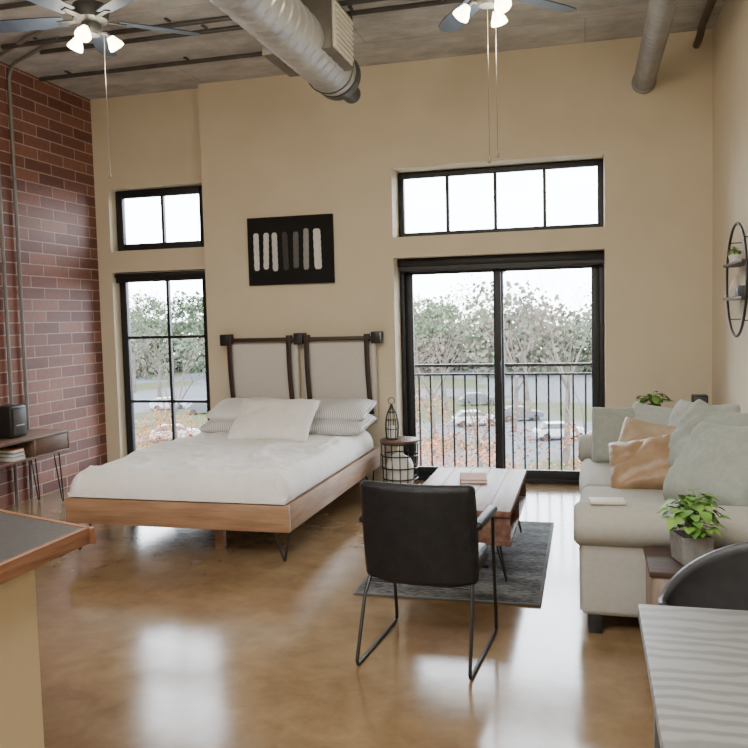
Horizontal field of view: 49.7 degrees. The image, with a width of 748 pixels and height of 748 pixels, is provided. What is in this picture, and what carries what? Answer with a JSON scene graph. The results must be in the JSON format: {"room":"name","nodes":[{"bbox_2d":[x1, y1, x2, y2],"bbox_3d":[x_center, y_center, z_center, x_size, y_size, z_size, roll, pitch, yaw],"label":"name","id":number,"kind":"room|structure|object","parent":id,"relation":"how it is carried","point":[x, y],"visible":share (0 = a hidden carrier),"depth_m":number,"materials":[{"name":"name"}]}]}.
{"room":"studio apartment","nodes":[
{"label":"studio apartment","id":0,"kind":"room"},
{"bbox_2d":[0,61,107,508],"bbox_3d":[-4.326,-0.505,3.451,0.200,3.913,10.530,0,4,15],"label":"wall","id":1,"kind":"structure","parent":0,"point":[52,122],"depth_m":7.75,"materials":[{"name":"red brick"}]},
{"bbox_2d":[0,30,43,504],"bbox_3d":[-2.900,-0.756,6.740,0.068,3.889,1.046,-5,6,-45],"label":"conduit","id":2,"kind":"object","parent":1,"relation":"attached to","point":[37,32],"visible":0.77,"depth_m":7.08,"materials":[{"name":"grey metal"}]},
{"bbox_2d":[7,36,58,499],"bbox_3d":[-2.849,-0.770,6.933,0.068,3.889,1.046,-5,6,-45],"label":"conduit","id":3,"kind":"object","parent":1,"relation":"attached to","point":[26,402],"visible":1,"depth_m":7.24,"materials":[{"name":"grey metal"}]},
{"bbox_2d":[2,480,653,747],"bbox_3d":[-1.248,1.517,2.932,6.390,0.200,10.800,0,4,15],"label":"floor","id":4,"kind":"structure","parent":0,"point":[149,637],"depth_m":3.85,"materials":[{"name":"concrete"}]},
{"bbox_2d":[0,429,69,501],"bbox_3d":[-3.122,0.881,6.546,0.390,0.649,1.610,0,4,15],"label":"media console","id":5,"kind":"object","parent":4,"relation":"on","point":[38,443],"visible":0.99,"depth_m":6.96,"materials":[{"name":"brown wood"}]},
{"bbox_2d":[0,455,25,461],"bbox_3d":[-3.012,0.694,6.674,0.200,0.030,0.150,0,4,15],"label":"book","id":6,"kind":"object","parent":5,"relation":"on","point":[23,456],"visible":0.6,"depth_m":6.61,"materials":[{"name":"beige paper"}]},
{"bbox_2d":[0,451,24,457],"bbox_3d":[-3.012,0.663,6.672,0.200,0.030,0.140,0,4,15],"label":"book","id":7,"kind":"object","parent":6,"relation":"on","point":[20,453],"visible":0.71,"depth_m":6.61,"materials":[{"name":"white paper"}]},
{"bbox_2d":[0,447,23,453],"bbox_3d":[-3.013,0.633,6.670,0.200,0.030,0.130,0,4,15],"label":"book","id":8,"kind":"object","parent":7,"relation":"on","point":[5,450],"visible":1,"depth_m":6.62,"materials":[{"name":"beige paper"}]},
{"bbox_2d":[0,404,26,438],"bbox_3d":[-3.070,0.400,6.833,0.189,0.270,0.200,0,4,15],"label":"speaker","id":9,"kind":"object","parent":5,"relation":"on","point":[13,423],"visible":1,"depth_m":6.74},
{"bbox_2d":[13,408,26,434],"bbox_3d":[-2.985,0.399,6.810,0.005,0.210,0.160,0,4,15],"label":"grille","id":10,"kind":"object","parent":9,"relation":"attached to","point":[19,414],"depth_m":6.80,"materials":[{"name":"grey metal"}]},
{"bbox_2d":[0,509,95,747],"bbox_3d":[-1.531,0.977,1.707,1.364,1.060,2.172,0,4,15],"label":"kitchen counter","id":11,"kind":"object","parent":4,"relation":"on","point":[27,542],"visible":1,"depth_m":1.94,"materials":[{"name":"grey laminate"}]},
{"bbox_2d":[0,512,80,562],"bbox_3d":[-1.550,0.469,1.668,1.345,0.038,2.160,0,4,15],"label":"countertop","id":12,"kind":"structure","parent":11,"relation":"on","point":[19,535],"depth_m":2.06,"materials":[{"name":"grey stone"}]},
{"bbox_2d":[65,447,379,561],"bbox_3d":[-1.048,0.966,6.581,1.660,0.385,2.380,0,4,15],"label":"frame","id":13,"kind":"object","parent":4,"relation":"on","point":[219,517],"visible":0.58,"depth_m":5.47,"materials":[{"name":"brown wood"}]},
{"bbox_2d":[80,451,368,504],"bbox_3d":[-1.052,0.823,6.571,1.540,0.112,2.240,0,4,15],"label":"mattress","id":14,"kind":"object","parent":13,"relation":"on","point":[368,451],"visible":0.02,"depth_m":5.57,"materials":[{"name":"white fabric"}]},
{"bbox_2d":[67,430,373,504],"bbox_3d":[-1.074,0.660,6.500,1.627,0.219,2.226,0,4,15],"label":"comforter","id":15,"kind":"object","parent":14,"relation":"on","point":[204,466],"visible":0.8,"depth_m":5.62,"materials":[{"name":"white fabric"}]},
{"bbox_2d":[199,419,234,432],"bbox_3d":[-1.206,0.456,7.486,0.707,0.186,0.436,-1,4,13],"label":"pillow","id":16,"kind":"object","parent":15,"relation":"on","point":[222,425],"visible":0.26,"depth_m":7.33,"materials":[{"name":"white fabric"}]},
{"bbox_2d":[205,397,284,419],"bbox_3d":[-1.172,0.327,7.540,0.688,0.200,0.422,-1,4,11],"label":"pillow","id":17,"kind":"object","parent":16,"relation":"on","point":[228,408],"visible":0.44,"depth_m":7.41,"materials":[{"name":"white fabric"}]},
{"bbox_2d":[227,399,319,441],"bbox_3d":[-0.863,0.396,6.946,0.728,0.346,0.380,0,4,17],"label":"throw pillow","id":18,"kind":"object","parent":15,"relation":"on","point":[260,419],"visible":0.95,"depth_m":6.86,"materials":[{"name":"beige fabric"}]},
{"bbox_2d":[309,414,376,435],"bbox_3d":[-0.374,0.452,7.267,0.707,0.183,0.436,0,4,18],"label":"pillow","id":19,"kind":"object","parent":15,"relation":"on","point":[338,427],"visible":0.5,"depth_m":7.06,"materials":[{"name":"white fabric"}]},
{"bbox_2d":[311,397,376,420],"bbox_3d":[-0.360,0.321,7.326,0.688,0.203,0.423,0,4,17],"label":"pillow","id":20,"kind":"object","parent":19,"relation":"on","point":[347,409],"visible":0.6,"depth_m":7.16,"materials":[{"name":"white fabric"}]},
{"bbox_2d":[380,436,418,483],"bbox_3d":[0.238,0.827,7.362,0.360,0.479,0.360,0,4,15],"label":"nightstand","id":21,"kind":"object","parent":4,"relation":"on","point":[407,441],"visible":0.7,"depth_m":7.25,"materials":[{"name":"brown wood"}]},
{"bbox_2d":[385,397,398,439],"bbox_3d":[0.161,0.400,7.319,0.132,0.384,0.132,0,4,15],"label":"lantern","id":22,"kind":"object","parent":21,"relation":"on","point":[391,429],"visible":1,"depth_m":7.30,"materials":[{"name":"black metal"}]},
{"bbox_2d":[389,426,394,437],"bbox_3d":[0.165,0.524,7.327,0.060,0.105,0.060,0,4,15],"label":"candle","id":23,"kind":"object","parent":22,"relation":"on","point":[391,435],"depth_m":7.30,"materials":[{"name":"beige wax"}]},
{"bbox_2d":[387,453,414,483],"bbox_3d":[0.245,0.891,7.370,0.256,0.335,0.252,0,4,15],"label":"folded blanket","id":24,"kind":"object","parent":21,"relation":"in","point":[396,474],"visible":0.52,"depth_m":7.26,"materials":[{"name":"beige fabric"}]},
{"bbox_2d":[355,480,497,679],"bbox_3d":[0.259,0.895,3.839,0.593,0.840,0.601,0,4,20],"label":"armchair","id":25,"kind":"object","parent":4,"relation":"on","point":[414,534],"visible":1,"depth_m":3.62,"materials":[{"name":"black leather"}]},
{"bbox_2d":[353,521,553,606],"bbox_3d":[0.621,1.194,5.376,1.060,0.012,1.790,0,4,15],"label":"area rug","id":26,"kind":"object","parent":4,"relation":"on","point":[526,559],"visible":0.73,"depth_m":4.79,"materials":[{"name":"grey carpet"}]},
{"bbox_2d":[422,467,526,581],"bbox_3d":[0.638,0.964,5.349,0.648,0.443,1.300,0,4,15],"label":"coffee table","id":27,"kind":"object","parent":26,"relation":"on","point":[505,489],"visible":0.42,"depth_m":5.21,"materials":[{"name":"brown wood"}]},
{"bbox_2d":[460,472,486,483],"bbox_3d":[0.682,0.714,5.546,0.182,0.026,0.260,-1,4,6],"label":"book","id":28,"kind":"object","parent":27,"relation":"on","point":[469,477],"visible":1,"depth_m":5.47,"materials":[{"name":"pink paper"}]},
{"bbox_2d":[479,496,525,546],"bbox_3d":[0.640,0.943,5.347,0.635,0.018,1.260,0,4,15],"label":"drawer","id":29,"kind":"object","parent":27,"relation":"attached to","point":[514,519],"depth_m":4.96,"materials":[{"name":"brown wood"}]},
{"bbox_2d":[574,434,747,632],"bbox_3d":[1.818,0.778,5.044,1.070,0.830,2.603,0,4,15],"label":"sofa","id":30,"kind":"object","parent":4,"relation":"on","point":[611,539],"visible":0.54,"depth_m":3.94,"materials":[{"name":"beige fabric"}]},
{"bbox_2d":[579,458,610,495],"bbox_3d":[1.812,0.735,5.569,0.770,0.175,1.060,0,4,15],"label":"seat cushion","id":31,"kind":"object","parent":30,"relation":"on","point":[591,473],"depth_m":5.47,"materials":[{"name":"beige fabric"}]},
{"bbox_2d":[588,497,625,504],"bbox_3d":[1.155,0.629,4.005,0.170,0.016,0.100,-1,4,9],"label":"notebook","id":32,"kind":"object","parent":30,"relation":"on","point":[593,500],"visible":1,"depth_m":3.97,"materials":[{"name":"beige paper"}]},
{"bbox_2d":[592,407,634,461],"bbox_3d":[1.806,0.449,5.894,0.434,0.432,0.259,0,4,21],"label":"cushion","id":33,"kind":"object","parent":30,"relation":"on","point":[607,423],"visible":0.5,"depth_m":5.88,"materials":[{"name":"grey fabric"}]},
{"bbox_2d":[579,486,664,503],"bbox_3d":[1.551,0.810,4.580,0.770,0.175,1.060,0,4,15],"label":"seat cushion","id":34,"kind":"object","parent":30,"relation":"on","point":[629,495],"depth_m":4.83,"materials":[{"name":"beige fabric"}]},
{"bbox_2d":[608,433,671,489],"bbox_3d":[1.724,0.570,5.072,0.518,0.393,0.344,0,4,23],"label":"cushion","id":35,"kind":"object","parent":30,"relation":"on","point":[641,463],"visible":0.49,"depth_m":5.01,"materials":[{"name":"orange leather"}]},
{"bbox_2d":[618,417,676,441],"bbox_3d":[1.863,0.507,5.340,0.543,0.398,0.299,2,5,37],"label":"cushion","id":36,"kind":"object","parent":30,"relation":"on","point":[632,429],"visible":0.2,"depth_m":5.41,"materials":[{"name":"beige fabric"}]},
{"bbox_2d":[632,402,673,425],"bbox_3d":[2.056,0.431,5.747,0.506,0.433,0.286,1,5,31],"label":"cushion","id":37,"kind":"object","parent":30,"relation":"on","point":[644,412],"visible":0.16,"depth_m":5.76,"materials":[{"name":"grey fabric"}]},
{"bbox_2d":[668,399,740,426],"bbox_3d":[2.143,0.406,5.358,0.322,0.430,0.468,-4,5,-29],"label":"cushion","id":38,"kind":"object","parent":30,"relation":"on","point":[681,406],"visible":0.24,"depth_m":5.44,"materials":[{"name":"grey fabric"}]},
{"bbox_2d":[663,421,747,505],"bbox_3d":[1.845,0.521,4.276,0.436,0.546,0.630,-3,4,-23],"label":"cushion","id":39,"kind":"object","parent":30,"relation":"on","point":[714,460],"visible":0.75,"depth_m":4.21,"materials":[{"name":"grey fabric"}]},
{"bbox_2d":[668,399,747,466],"bbox_3d":[2.001,0.451,4.879,0.408,0.541,0.612,-2,4,-15],"label":"cushion","id":40,"kind":"object","parent":30,"relation":"on","point":[699,411],"visible":0.38,"depth_m":4.92,"materials":[{"name":"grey fabric"}]},
{"bbox_2d":[643,546,715,604],"bbox_3d":[1.470,1.064,3.582,0.500,0.480,0.400,0,4,15],"label":"end table","id":41,"kind":"object","parent":4,"relation":"on","point":[661,566],"visible":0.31,"depth_m":3.52,"materials":[{"name":"brown wood"}]},
{"bbox_2d":[658,489,730,564],"bbox_3d":[1.399,0.674,3.567,0.304,0.303,0.327,-2,4,-2],"label":"potted plant","id":42,"kind":"object","parent":41,"relation":"on","point":[689,544],"visible":1,"depth_m":3.50,"materials":[{"name":"green plant"}]},
{"bbox_2d":[638,604,747,747],"bbox_3d":[1.046,1.068,1.713,0.865,0.750,1.080,0,4,15],"label":"dining table","id":43,"kind":"object","parent":4,"relation":"on","point":[696,659],"visible":1,"depth_m":1.86,"materials":[{"name":"grey wood"}]},
{"bbox_2d":[658,541,747,610],"bbox_3d":[1.276,0.961,2.393,0.824,0.842,0.468,1,5,33],"label":"dining chair","id":44,"kind":"object","parent":4,"relation":"on","point":[717,579],"visible":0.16,"depth_m":2.63,"materials":[{"name":"black leather"}]},
{"bbox_3d":[2.438,0.702,6.648,0.590,0.730,0.400,0,4,15],"label":"stand","id":45,"kind":"object","parent":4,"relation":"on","visible":0},
{"bbox_2d":[636,391,673,406],"bbox_3d":[2.301,0.241,6.642,0.314,0.197,0.292,0,4,15],"label":"potted plant","id":46,"kind":"object","parent":45,"relation":"on","point":[655,400],"visible":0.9,"depth_m":6.64,"materials":[{"name":"green plant"}]},
{"bbox_2d":[691,394,707,402],"bbox_3d":[2.643,0.253,6.557,0.120,0.170,0.126,0,4,15],"label":"speaker","id":47,"kind":"object","parent":45,"relation":"on","point":[694,397],"visible":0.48,"depth_m":6.50},
{"bbox_2d":[694,397,706,402],"bbox_3d":[2.628,0.257,6.499,0.100,0.140,0.005,0,4,15],"label":"grille","id":48,"kind":"object","parent":47,"relation":"attached to","point":[704,399],"depth_m":6.49,"materials":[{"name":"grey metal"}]},
{"bbox_2d":[0,0,725,99],"bbox_3d":[-1.350,-2.585,2.649,6.390,0.200,10.800,0,4,15],"label":"ceiling","id":49,"kind":"structure","parent":0,"point":[414,34],"depth_m":6.73,"materials":[{"name":"concrete"}]},
{"bbox_2d":[0,0,69,9],"bbox_3d":[-2.096,-2.644,5.641,2.900,0.058,0.070,0,4,15],"label":"conduit","id":50,"kind":"object","parent":49,"relation":"attached to","point":[20,4],"visible":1,"depth_m":5.75,"materials":[{"name":"grey metal"}]},
{"bbox_2d":[0,0,201,178],"bbox_3d":[-1.815,-1.938,5.082,1.322,1.403,1.343,0,4,15],"label":"ceiling fan","id":51,"kind":"object","parent":49,"relation":"hanging from","point":[91,14],"visible":1,"depth_m":5.08,"materials":[{"name":"grey metal"}]},
{"bbox_2d":[39,51,262,81],"bbox_3d":[-1.726,-2.757,7.142,2.850,0.058,0.070,0,4,15],"label":"conduit","id":52,"kind":"object","parent":49,"relation":"attached to","point":[186,61],"visible":0.66,"depth_m":7.19,"materials":[{"name":"grey metal"}]},
{"bbox_2d":[0,0,386,49],"bbox_3d":[-0.714,-2.696,5.978,4.800,0.068,0.070,0,4,15],"label":"conduit","id":53,"kind":"object","parent":49,"relation":"attached to","point":[36,41],"visible":0.56,"depth_m":6.22,"materials":[{"name":"grey metal"}]},
{"bbox_2d":[39,0,463,54],"bbox_3d":[-0.562,-2.716,6.164,4.600,0.063,0.070,0,4,15],"label":"conduit","id":54,"kind":"object","parent":49,"relation":"attached to","point":[205,30],"visible":0.59,"depth_m":6.31,"materials":[{"name":"grey metal"}]},
{"bbox_2d":[210,0,360,103],"bbox_3d":[-1.289,-2.147,2.459,0.518,0.649,8.600,0,4,15],"label":"air duct","id":55,"kind":"object","parent":49,"relation":"hanging from","point":[312,40],"visible":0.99,"depth_m":5.35,"materials":[{"name":"metal"}]},
{"bbox_2d":[331,0,353,65],"bbox_3d":[-0.210,-2.363,5.595,0.030,0.320,0.450,0,4,15],"label":"vent","id":56,"kind":"object","parent":55,"relation":"attached to","point":[342,45],"depth_m":5.53,"materials":[{"name":"beige plastic"}]},
{"bbox_2d":[438,0,576,163],"bbox_3d":[0.624,-1.940,4.604,1.343,1.453,1.323,0,4,15],"label":"ceiling fan","id":57,"kind":"object","parent":49,"relation":"hanging from","point":[460,15],"visible":1,"depth_m":4.71,"materials":[{"name":"grey metal"}]},
{"bbox_2d":[631,0,678,93],"bbox_3d":[1.404,-2.369,3.494,0.200,0.482,6.999,0,4,15],"label":"duct","id":58,"kind":"object","parent":49,"relation":"hanging from","point":[660,15],"visible":1,"depth_m":5.68,"materials":[{"name":"metal"}]},
{"bbox_2d":[693,0,716,48],"bbox_3d":[1.933,-2.574,3.858,0.060,0.150,5.999,0,4,15],"label":"pipe","id":59,"kind":"object","parent":49,"relation":"hanging from","point":[710,4],"visible":1,"depth_m":6.31,"materials":[{"name":"metal"}]},
{"bbox_2d":[90,29,712,482],"bbox_3d":[-0.074,-0.913,7.831,6.190,3.913,0.400,0,4,15],"label":"wall","id":60,"kind":"structure","parent":0,"point":[270,146],"depth_m":7.46,"materials":[{"name":"beige paint"}]},
{"bbox_2d":[115,185,203,250],"bbox_3d":[-2.167,-1.612,8.413,1.125,0.630,0.060,0,4,15],"label":"window","id":61,"kind":"structure","parent":60,"relation":"in","point":[120,196],"depth_m":8.41,"materials":[{"name":"black metal"}]},
{"bbox_2d":[119,270,210,454],"bbox_3d":[-2.128,-0.061,8.520,1.125,2.020,0.060,0,4,15],"label":"window","id":62,"kind":"structure","parent":60,"relation":"in","point":[124,287],"depth_m":8.57,"materials":[{"name":"black metal"}]},
{"bbox_2d":[114,270,204,282],"bbox_3d":[-2.174,-1.007,8.370,1.115,0.094,0.085,0,4,15],"label":"roller shade","id":63,"kind":"object","parent":62,"relation":"attached to","point":[200,274],"visible":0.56,"depth_m":8.34,"materials":[{"name":"black fabric"}]},
{"bbox_2d":[247,213,334,285],"bbox_3d":[-0.804,-1.190,7.775,0.870,0.650,0.038,0,4,15],"label":"wall art","id":64,"kind":"object","parent":60,"relation":"attached to","point":[299,249],"visible":1,"depth_m":7.75,"materials":[{"name":"black fabric"}]},
{"bbox_2d":[220,331,383,421],"bbox_3d":[-0.700,0.037,7.786,1.620,0.866,0.137,0,4,15],"label":"headboard","id":65,"kind":"object","parent":60,"relation":"attached to","point":[335,367],"visible":0.79,"depth_m":7.74,"materials":[{"name":"beige fabric"}]},
{"bbox_2d":[398,159,603,236],"bbox_3d":[1.157,-1.616,7.536,1.896,0.625,0.060,0,4,15],"label":"window","id":66,"kind":"structure","parent":60,"relation":"in","point":[599,163],"depth_m":7.51,"materials":[{"name":"black metal"}]},
{"bbox_2d":[398,250,603,272],"bbox_3d":[1.149,-1.039,7.491,1.890,0.126,0.085,0,4,15],"label":"roller shade","id":67,"kind":"object","parent":60,"relation":"attached to","point":[577,258],"visible":1,"depth_m":7.44,"materials":[{"name":"black fabric"}]},
{"bbox_2d":[400,259,604,483],"bbox_3d":[1.197,-0.043,7.647,1.896,2.140,0.115,0,4,15],"label":"door","id":68,"kind":"structure","parent":60,"relation":"in","point":[597,271],"depth_m":7.63,"materials":[{"name":"black metal"}]},
{"bbox_2d":[415,363,591,469],"bbox_3d":[1.289,0.453,7.907,2.490,1.110,0.240,0,4,15],"label":"balcony railing","id":69,"kind":"object","parent":60,"relation":"attached to","point":[506,364],"visible":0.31,"depth_m":8.01,"materials":[{"name":"black metal"}]},
{"bbox_2d":[712,0,747,413],"bbox_3d":[1.693,-0.554,2.000,0.200,3.913,10.800,0,4,15],"label":"wall","id":70,"kind":"structure","parent":0,"point":[730,31],"depth_m":6.01,"materials":[{"name":"beige paint"}]},
{"bbox_2d":[723,222,747,337],"bbox_3d":[2.414,-0.620,5.331,0.104,0.758,0.758,0,4,15],"label":"shelf","id":71,"kind":"object","parent":70,"relation":"attached to","point":[741,262],"visible":0.99,"depth_m":5.23,"materials":[{"name":"black metal"}]},
{"bbox_2d":[728,276,740,296],"bbox_3d":[2.451,-0.591,5.479,0.090,0.140,0.090,0,4,15],"label":"vase","id":72,"kind":"object","parent":71,"relation":"on","point":[735,282],"visible":0.72,"depth_m":5.46,"materials":[{"name":"beige ceramic"}]},
{"bbox_2d":[727,246,742,262],"bbox_3d":[2.457,-0.811,5.505,0.098,0.116,0.107,0,4,15],"label":"potted plant","id":73,"kind":"object","parent":71,"relation":"on","point":[733,257],"visible":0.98,"depth_m":5.49,"materials":[{"name":"green plant"}]},
{"bbox_2d":[735,285,744,296],"bbox_3d":[2.384,-0.536,5.221,0.080,0.070,0.100,0,4,15],"label":"box","id":74,"kind":"object","parent":71,"relation":"on","point":[739,290],"visible":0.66,"depth_m":5.18,"materials":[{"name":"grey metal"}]},
{"label":"outside","id":75,"kind":"structure","parent":0,"visible":0},
{"bbox_2d":[133,350,591,470],"bbox_3d":[-7.170,1.939,129.473,300.000,0.200,229.000,0,4,15],"label":"ground","id":76,"kind":"structure","parent":75,"point":[146,390],"depth_m":94.73,"materials":[{"name":"grey asphalt"}]},
{"bbox_2d":[129,292,176,391],"bbox_3d":[-37.858,-5.140,126.740,14.799,15.994,15.664,-4,5,-35],"label":"tree","id":77,"kind":"object","parent":76,"relation":"on","point":[134,364],"visible":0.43,"depth_m":126.32,"materials":[{"name":"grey plant"}]},
{"bbox_2d":[129,283,189,396],"bbox_3d":[-31.741,-4.849,109.693,11.088,17.338,13.029,0,4,24],"label":"tree","id":78,"kind":"object","parent":76,"relation":"on","point":[148,355],"visible":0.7,"depth_m":110.58,"materials":[{"name":"grey plant"}]},
{"bbox_2d":[149,397,186,410],"bbox_3d":[-25.399,3.619,99.655,4.433,1.460,1.840,-3,4,-17],"label":"car","id":79,"kind":"object","parent":76,"relation":"on","point":[152,405],"visible":0.61,"depth_m":98.72,"materials":[{"name":"white paint"}]},
{"bbox_2d":[131,297,205,437],"bbox_3d":[-13.501,0.566,54.606,10.479,13.185,8.057,-1,4,5],"label":"tree","id":80,"kind":"object","parent":76,"relation":"on","point":[177,404],"visible":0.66,"depth_m":55.27,"materials":[{"name":"grey plant"}]},
{"bbox_2d":[135,403,205,449],"bbox_3d":[-10.824,4.691,41.655,4.911,6.626,4.532,-3,4,-18],"label":"bush","id":81,"kind":"object","parent":76,"relation":"on","point":[159,414],"visible":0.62,"depth_m":41.39,"materials":[{"name":"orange plant"}]},
{"bbox_2d":[149,423,199,442],"bbox_3d":[-17.965,5.282,72.937,4.433,1.460,1.840,-2,4,-11],"label":"car","id":82,"kind":"object","parent":76,"relation":"on","point":[178,425],"visible":0.39,"depth_m":72.17,"materials":[{"name":"white paint"}]},
{"bbox_2d":[163,290,204,352],"bbox_3d":[-19.974,-3.358,102.205,13.813,14.928,14.620,-1,4,9],"label":"tree","id":83,"kind":"object","parent":76,"relation":"on","point":[188,308],"visible":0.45,"depth_m":100.93,"materials":[{"name":"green plant"}]},
{"bbox_2d":[186,403,206,414],"bbox_3d":[-19.648,3.867,94.011,4.433,1.460,1.840,-2,4,-14],"label":"car","id":84,"kind":"object","parent":76,"relation":"on","point":[194,407],"visible":0.46,"depth_m":92.98,"materials":[{"name":"grey paint"}]},
{"bbox_2d":[130,271,591,379],"bbox_3d":[-16.565,-9.382,168.376,230.868,18.579,57.072,0,4,15],"label":"trees","id":85,"kind":"object","parent":76,"relation":"on","point":[585,355],"visible":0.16,"depth_m":143.14,"materials":[{"name":"green plant"}]},
{"bbox_2d":[415,385,453,460],"bbox_3d":[0.265,4.067,34.374,6.179,8.336,5.701,-2,4,-12],"label":"tree","id":86,"kind":"object","parent":76,"relation":"on","point":[439,400],"visible":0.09,"depth_m":34.46,"materials":[{"name":"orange plant"}]},
{"bbox_2d":[413,298,464,392],"bbox_3d":[5.965,-3.528,106.872,12.333,13.329,13.053,0,4,15],"label":"tree","id":87,"kind":"object","parent":76,"relation":"on","point":[417,321],"visible":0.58,"depth_m":105.60,"materials":[{"name":"grey plant"}]},
{"bbox_2d":[413,285,493,456],"bbox_3d":[4.684,-0.543,60.171,10.916,13.734,8.393,-5,6,-44],"label":"tree","id":88,"kind":"object","parent":76,"relation":"on","point":[418,370],"visible":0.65,"depth_m":60.34,"materials":[{"name":"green plant"}]},
{"bbox_2d":[414,273,513,412],"bbox_3d":[8.861,-3.680,86.630,12.160,16.182,10.349,0,4,15],"label":"tree","id":89,"kind":"object","parent":76,"relation":"on","point":[479,305],"visible":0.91,"depth_m":87.44,"materials":[{"name":"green plant"}]},
{"bbox_2d":[416,412,523,468],"bbox_3d":[1.988,5.082,25.247,5.545,7.481,5.116,-5,5,-43],"label":"tree","id":90,"kind":"object","parent":76,"relation":"on","point":[458,462],"visible":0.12,"depth_m":25.14,"materials":[{"name":"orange plant"}]},
{"bbox_2d":[451,410,494,426],"bbox_3d":[9.740,4.248,78.001,4.433,1.460,1.840,-2,4,-8],"label":"car","id":91,"kind":"object","parent":76,"relation":"on","point":[461,412],"visible":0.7,"depth_m":77.18,"materials":[{"name":"white paint"}]},
{"bbox_2d":[459,392,494,405],"bbox_3d":[12.382,2.947,95.873,4.433,1.460,1.840,-2,4,-2],"label":"car","id":92,"kind":"object","parent":76,"relation":"on","point":[469,395],"visible":0.54,"depth_m":95.05,"materials":[{"name":"grey paint"}]},
{"bbox_2d":[433,320,537,466],"bbox_3d":[5.716,2.234,43.525,8.296,10.438,6.379,2,5,42],"label":"tree","id":93,"kind":"object","parent":76,"relation":"on","point":[467,403],"visible":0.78,"depth_m":43.80,"materials":[{"name":"grey plant"}]},
{"bbox_2d":[423,399,554,468],"bbox_3d":[4.181,4.630,31.000,5.116,7.481,5.545,-1,4,4],"label":"tree","id":94,"kind":"object","parent":76,"relation":"on","point":[481,417],"visible":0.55,"depth_m":30.71,"materials":[{"name":"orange plant"}]},
{"bbox_2d":[448,276,536,376],"bbox_3d":[17.125,-6.745,119.664,13.029,17.338,11.088,-2,4,-4],"label":"tree","id":95,"kind":"object","parent":76,"relation":"on","point":[477,276],"visible":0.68,"depth_m":118.38,"materials":[{"name":"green plant"}]},
{"bbox_2d":[449,271,574,431],"bbox_3d":[12.411,-2.988,72.871,13.099,16.481,10.072,-2,4,-13],"label":"tree","id":96,"kind":"object","parent":76,"relation":"on","point":[516,389],"visible":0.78,"depth_m":72.47,"materials":[{"name":"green plant"}]},
{"bbox_2d":[505,405,543,421],"bbox_3d":[14.624,3.931,80.838,4.433,1.460,1.840,-2,4,-5],"label":"car","id":97,"kind":"object","parent":76,"relation":"on","point":[532,413],"visible":0.62,"depth_m":80.04,"materials":[{"name":"white paint"}]},
{"bbox_2d":[474,450,579,470],"bbox_3d":[4.983,5.500,24.311,4.532,6.626,4.911,-3,4,-27],"label":"tree","id":98,"kind":"object","parent":76,"relation":"on","point":[482,450],"visible":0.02,"depth_m":24.16,"materials":[{"name":"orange plant"}]},
{"bbox_2d":[489,271,565,401],"bbox_3d":[18.718,-4.875,97.912,11.243,16.481,12.232,-2,4,-10],"label":"tree","id":99,"kind":"object","parent":76,"relation":"on","point":[527,396],"visible":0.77,"depth_m":98.14,"materials":[{"name":"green plant"}]},
{"bbox_2d":[505,268,591,465],"bbox_3d":[13.447,-1.846,55.991,10.072,16.481,13.099,-4,5,-29],"label":"tree","id":100,"kind":"object","parent":76,"relation":"on","point":[566,453],"visible":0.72,"depth_m":55.81,"materials":[{"name":"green plant"}]},
{"bbox_2d":[522,337,591,435],"bbox_3d":[11.344,2.309,44.401,7.860,9.889,6.043,-3,4,-26],"label":"tree","id":101,"kind":"object","parent":76,"relation":"on","point":[576,430],"visible":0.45,"depth_m":44.18,"materials":[{"name":"grey plant"}]},
{"bbox_2d":[532,421,588,440],"bbox_3d":[15.731,4.779,68.169,4.433,1.460,1.840,-2,4,-2],"label":"car","id":102,"kind":"object","parent":76,"relation":"on","point":[554,425],"visible":0.49,"depth_m":67.35,"materials":[{"name":"white paint"}]},
{"bbox_2d":[556,423,591,468],"bbox_3d":[9.485,4.741,30.590,5.228,7.053,4.824,0,4,19],"label":"tree","id":103,"kind":"object","parent":76,"relation":"on","point":[577,436],"visible":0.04,"depth_m":30.80,"materials":[{"name":"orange plant"}]},
{"bbox_2d":[558,278,591,342],"bbox_3d":[31.412,-6.360,114.869,12.232,16.481,11.243,-1,4,12],"label":"tree","id":104,"kind":"object","parent":76,"relation":"on","point":[583,278],"visible":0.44,"depth_m":115.61,"materials":[{"name":"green plant"}]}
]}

